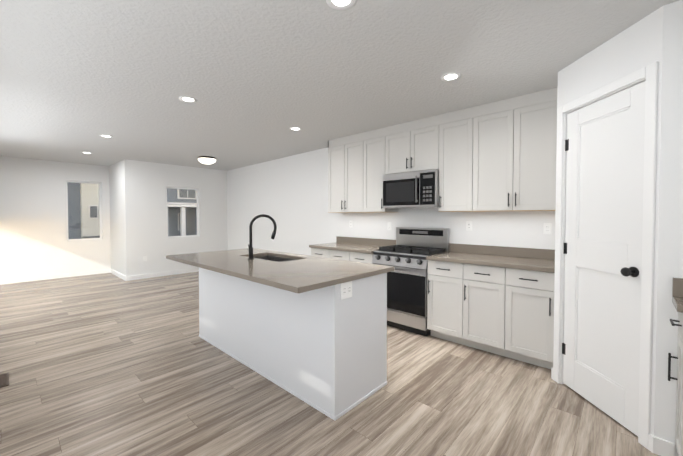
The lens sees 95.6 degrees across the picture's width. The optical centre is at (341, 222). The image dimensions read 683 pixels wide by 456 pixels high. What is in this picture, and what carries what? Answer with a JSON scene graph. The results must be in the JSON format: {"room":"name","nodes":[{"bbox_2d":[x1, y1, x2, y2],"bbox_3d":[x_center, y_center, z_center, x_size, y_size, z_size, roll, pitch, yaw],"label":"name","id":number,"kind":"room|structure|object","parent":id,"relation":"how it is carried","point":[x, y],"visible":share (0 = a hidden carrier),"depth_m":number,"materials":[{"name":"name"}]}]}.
{"room":"kitchen","nodes":[
{"label":"kitchen","id":0,"kind":"room"},
{"bbox_2d":[0,156,110,279],"bbox_3d":[-6.425,-0.053,6.878,0.120,2.600,2.310,1,2,43],"label":"wall","id":1,"kind":"structure","parent":0,"point":[33,232],"depth_m":6.73,"materials":[{"name":"white paint"}]},
{"bbox_2d":[0,269,109,284],"bbox_3d":[-6.376,1.200,6.861,0.013,0.095,2.070,1,2,43],"label":"baseboard","id":2,"kind":"structure","parent":1,"relation":"attached to","point":[36,278],"depth_m":6.84,"materials":[{"name":"white wood"}]},
{"bbox_2d":[66,180,102,240],"bbox_3d":[-6.043,-0.272,7.283,0.108,1.380,0.650,1,2,43],"label":"window","id":3,"kind":"structure","parent":1,"relation":"in","point":[99,213],"depth_m":7.32,"materials":[{"name":"white"}]},
{"bbox_2d":[109,160,124,274],"bbox_3d":[-5.154,-0.060,7.198,1.320,2.600,0.120,1,2,43],"label":"wall","id":4,"kind":"structure","parent":0,"point":[116,193],"depth_m":7.11,"materials":[{"name":"white paint"}]},
{"bbox_2d":[110,269,124,279],"bbox_3d":[-5.145,1.194,7.135,1.380,0.095,0.026,1,2,43],"label":"baseboard","id":5,"kind":"structure","parent":4,"relation":"attached to","point":[117,274],"depth_m":7.06,"materials":[{"name":"white wood"}]},
{"bbox_2d":[123,159,227,275],"bbox_3d":[-3.785,-0.070,7.624,0.120,2.600,2.600,1,2,43],"label":"wall","id":6,"kind":"structure","parent":0,"point":[145,184],"depth_m":7.15,"materials":[{"name":"white paint"}]},
{"bbox_2d":[125,268,198,280],"bbox_3d":[-3.919,1.188,7.407,0.013,0.095,2.083,1,2,43],"label":"baseboard","id":7,"kind":"structure","parent":6,"relation":"attached to","point":[143,276],"depth_m":7.13,"materials":[{"name":"white wood"}]},
{"bbox_2d":[166,187,199,237],"bbox_3d":[-3.857,-0.243,7.537,0.108,1.210,0.760,1,2,43],"label":"window","id":8,"kind":"structure","parent":6,"relation":"in","point":[193,203],"depth_m":7.64,"materials":[{"name":"white"}]},
{"bbox_2d":[0,271,659,455],"bbox_3d":[-1.827,1.363,4.316,10.760,0.120,5.070,1,2,43],"label":"floor","id":9,"kind":"structure","parent":0,"point":[106,364],"depth_m":2.38,"materials":[{"name":"brown wood"}]},
{"bbox_2d":[0,372,8,386],"bbox_3d":[-2.893,1.335,2.607,0.300,0.008,0.130,1,2,43],"label":"floor vent","id":10,"kind":"object","parent":9,"relation":"in","point":[4,379],"visible":1,"depth_m":2.63,"materials":[{"name":"brown"}]},
{"bbox_2d":[199,254,386,420],"bbox_3d":[-0.633,0.862,3.063,2.178,0.934,0.626,1,2,43],"label":"kitchen island","id":11,"kind":"object","parent":9,"relation":"on","point":[310,330],"depth_m":2.42,"materials":[{"name":"white paint"}]},
{"bbox_2d":[166,251,357,293],"bbox_3d":[-0.891,0.383,2.782,2.216,0.035,0.535,1,2,43],"label":"island countertop","id":12,"kind":"structure","parent":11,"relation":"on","point":[280,275],"depth_m":2.41,"materials":[{"name":"beige stone"}]},
{"bbox_2d":[248,214,276,259],"bbox_3d":[-0.795,0.139,3.055,0.172,0.441,0.267,1,2,43],"label":"faucet","id":13,"kind":"object","parent":12,"relation":"on","point":[261,215],"depth_m":3.03,"materials":[{"name":"black metal"}]},
{"bbox_2d":[341,281,351,299],"bbox_3d":[0.036,0.476,2.179,0.008,0.115,0.120,1,2,43],"label":"outlet","id":14,"kind":"object","parent":11,"relation":"attached to","point":[346,286],"depth_m":2.18,"materials":[{"name":"white plastic"}]},
{"bbox_2d":[309,236,395,263],"bbox_3d":[0.153,0.772,4.668,1.215,1.044,0.649,1,2,43],"label":"base cabinet","id":15,"kind":"object","parent":9,"relation":"on","point":[355,249],"visible":0.33,"depth_m":4.60,"materials":[{"name":"grey paint"}]},
{"bbox_2d":[372,227,448,335],"bbox_3d":[0.865,0.692,3.974,0.764,1.234,0.689,1,2,43],"label":"stove","id":16,"kind":"object","parent":9,"relation":"on","point":[409,252],"visible":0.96,"depth_m":3.76,"materials":[{"name":"silver metal"}]},
{"bbox_2d":[426,243,554,368],"bbox_3d":[1.614,0.801,3.328,1.210,1.044,0.649,1,2,43],"label":"base cabinet","id":17,"kind":"object","parent":9,"relation":"on","point":[498,300],"visible":0.96,"depth_m":3.09,"materials":[{"name":"grey paint"}]},
{"bbox_2d":[668,278,682,455],"bbox_3d":[2.034,0.841,1.479,0.644,1.044,0.239,1,2,43],"label":"base cabinet","id":18,"kind":"object","parent":9,"relation":"on","point":[677,292],"visible":0.94,"depth_m":1.71,"materials":[{"name":"grey paint"}]},
{"bbox_2d":[0,0,678,170],"bbox_3d":[-1.827,-1.357,4.257,10.760,0.120,5.070,1,2,43],"label":"ceiling","id":19,"kind":"structure","parent":0,"point":[256,79],"depth_m":2.52,"materials":[{"name":"grey paint"}]},
{"bbox_2d":[99,135,112,137],"bbox_3d":[-3.554,-1.302,4.684,0.170,0.007,0.170,1,2,43],"label":"recessed light","id":20,"kind":"object","parent":19,"relation":"in","point":[106,136],"visible":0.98,"depth_m":4.69,"materials":[{"name":"white"}]},
{"bbox_2d":[179,96,196,102],"bbox_3d":[-1.587,-1.269,3.204,0.170,0.007,0.170,1,2,43],"label":"recessed light","id":21,"kind":"object","parent":19,"relation":"in","point":[187,99],"visible":1,"depth_m":3.20,"materials":[{"name":"white"}]},
{"bbox_2d":[197,156,215,164],"bbox_3d":[-2.779,-1.270,6.402,0.370,0.144,0.370,1,2,43],"label":"flush ceiling light","id":22,"kind":"object","parent":19,"relation":"attached to","point":[206,160],"visible":1,"depth_m":6.29,"materials":[{"name":"white glass"}]},
{"bbox_2d":[289,127,301,130],"bbox_3d":[-0.635,-1.293,4.285,0.170,0.007,0.170,1,2,43],"label":"recessed light","id":23,"kind":"object","parent":19,"relation":"in","point":[295,128],"visible":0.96,"depth_m":4.26,"materials":[{"name":"white"}]},
{"bbox_2d":[326,0,355,9],"bbox_3d":[-0.002,-1.237,1.722,0.170,0.007,0.170,1,2,43],"label":"recessed light","id":24,"kind":"object","parent":19,"relation":"in","point":[341,4],"visible":1,"depth_m":1.76,"materials":[{"name":"white"}]},
{"bbox_2d":[441,72,460,81],"bbox_3d":[0.948,-1.258,2.683,0.170,0.007,0.170,1,2,43],"label":"recessed light","id":25,"kind":"object","parent":19,"relation":"in","point":[451,76],"visible":1,"depth_m":2.67,"materials":[{"name":"white"}]},
{"bbox_2d":[227,147,555,255],"bbox_3d":[0.225,-0.021,5.369,8.840,2.600,0.500,1,2,43],"label":"wall","id":26,"kind":"structure","parent":0,"point":[289,195],"depth_m":5.73,"materials":[{"name":"white paint"}]},
{"bbox_2d":[328,133,359,212],"bbox_3d":[0.183,-0.733,4.820,0.780,1.148,0.337,1,2,43],"label":"upper cabinet","id":27,"kind":"object","parent":26,"relation":"attached to","point":[343,152],"depth_m":4.72,"materials":[{"name":"grey paint"}]},
{"bbox_2d":[360,128,397,212],"bbox_3d":[0.566,-0.725,4.468,0.499,1.148,0.337,1,2,43],"label":"upper cabinet","id":28,"kind":"object","parent":26,"relation":"attached to","point":[371,142],"depth_m":4.37,"materials":[{"name":"grey paint"}]},
{"bbox_2d":[387,222,391,229],"bbox_3d":[0.709,0.057,4.581,0.070,0.115,0.008,1,2,43],"label":"electrical outlet","id":29,"kind":"object","parent":26,"relation":"attached to","point":[389,225],"visible":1,"depth_m":4.58,"materials":[{"name":"white plastic"}]},
{"bbox_2d":[384,116,431,174],"bbox_3d":[0.990,-0.967,4.074,0.770,0.648,0.337,1,2,43],"label":"upper cabinet","id":30,"kind":"object","parent":26,"relation":"attached to","point":[408,145],"depth_m":3.96,"materials":[{"name":"grey paint"}]},
{"bbox_2d":[382,169,438,208],"bbox_3d":[0.955,-0.415,4.047,0.764,0.447,0.442,1,2,43],"label":"microwave","id":31,"kind":"object","parent":30,"relation":"attached to","point":[417,189],"visible":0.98,"depth_m":3.88,"materials":[{"name":"silver metal"}]},
{"bbox_2d":[432,109,463,210],"bbox_3d":[1.419,-0.708,3.686,0.514,1.148,0.337,1,2,43],"label":"upper cabinet","id":32,"kind":"object","parent":26,"relation":"attached to","point":[447,128],"depth_m":3.61,"materials":[{"name":"grey paint"}]},
{"bbox_2d":[466,221,471,230],"bbox_3d":[1.563,0.044,3.796,0.070,0.115,0.008,1,2,43],"label":"electrical outlet","id":33,"kind":"object","parent":26,"relation":"attached to","point":[468,225],"visible":1,"depth_m":3.79,"materials":[{"name":"white plastic"}]},
{"bbox_2d":[464,87,557,210],"bbox_3d":[1.843,-0.700,3.296,0.874,1.148,0.337,1,2,43],"label":"upper cabinet","id":34,"kind":"object","parent":26,"relation":"attached to","point":[500,155],"depth_m":3.16,"materials":[{"name":"grey paint"}]},
{"bbox_2d":[543,223,551,233],"bbox_3d":[2.160,0.066,3.249,0.070,0.115,0.008,1,2,43],"label":"electrical outlet","id":35,"kind":"object","parent":26,"relation":"attached to","point":[547,228],"visible":1,"depth_m":3.25,"materials":[{"name":"white plastic"}]},
{"bbox_2d":[557,6,663,435],"bbox_3d":[1.872,0.048,2.217,0.085,2.600,0.826,0,1,-2],"label":"wall","id":36,"kind":"structure","parent":0,"point":[638,45],"depth_m":1.97,"materials":[{"name":"white paint"}]},
{"bbox_2d":[551,367,653,452],"bbox_3d":[1.823,1.300,2.240,0.013,0.095,0.840,0,1,-2],"label":"baseboard","id":37,"kind":"structure","parent":36,"relation":"attached to","point":[651,444],"depth_m":1.84,"materials":[{"name":"white wood"}]},
{"bbox_2d":[562,81,645,435],"bbox_3d":[1.827,0.231,2.225,0.111,2.210,0.660,0,1,-2],"label":"pantry door","id":38,"kind":"structure","parent":36,"relation":"in","point":[604,149],"depth_m":2.17,"materials":[{"name":"white wood"}]},
{"bbox_2d":[553,61,657,448],"bbox_3d":[1.863,0.201,2.220,0.098,2.293,0.791,0,1,-2],"label":"door frame","id":39,"kind":"structure","parent":36,"relation":"attached to","point":[648,74],"depth_m":1.88,"materials":[{"name":"white wood"}]},
{"bbox_2d":[654,0,682,455],"bbox_3d":[2.141,0.061,1.612,0.695,2.600,0.120,1,2,43],"label":"wall","id":40,"kind":"structure","parent":0,"point":[670,250],"depth_m":1.77,"materials":[{"name":"white paint"}]},
{"label":"outside","id":41,"kind":"structure","parent":0,"visible":0},
{"bbox_3d":[-16.885,1.265,22.192,35.200,0.100,34.000,1,2,43],"label":"ground","id":42,"kind":"structure","parent":41,"visible":0},
{"bbox_2d":[67,182,99,238],"bbox_3d":[-15.036,-2.000,13.635,7.400,6.800,6.600,1,2,43],"label":"house","id":43,"kind":"structure","parent":42,"relation":"on","point":[85,190],"depth_m":13.20,"materials":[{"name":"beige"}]},
{"bbox_2d":[167,188,196,235],"bbox_3d":[-10.869,-2.399,20.459,8.300,7.300,8.500,1,2,43],"label":"house","id":44,"kind":"structure","parent":42,"relation":"on","point":[172,227],"depth_m":17.77,"materials":[{"name":"grey"}]}
]}

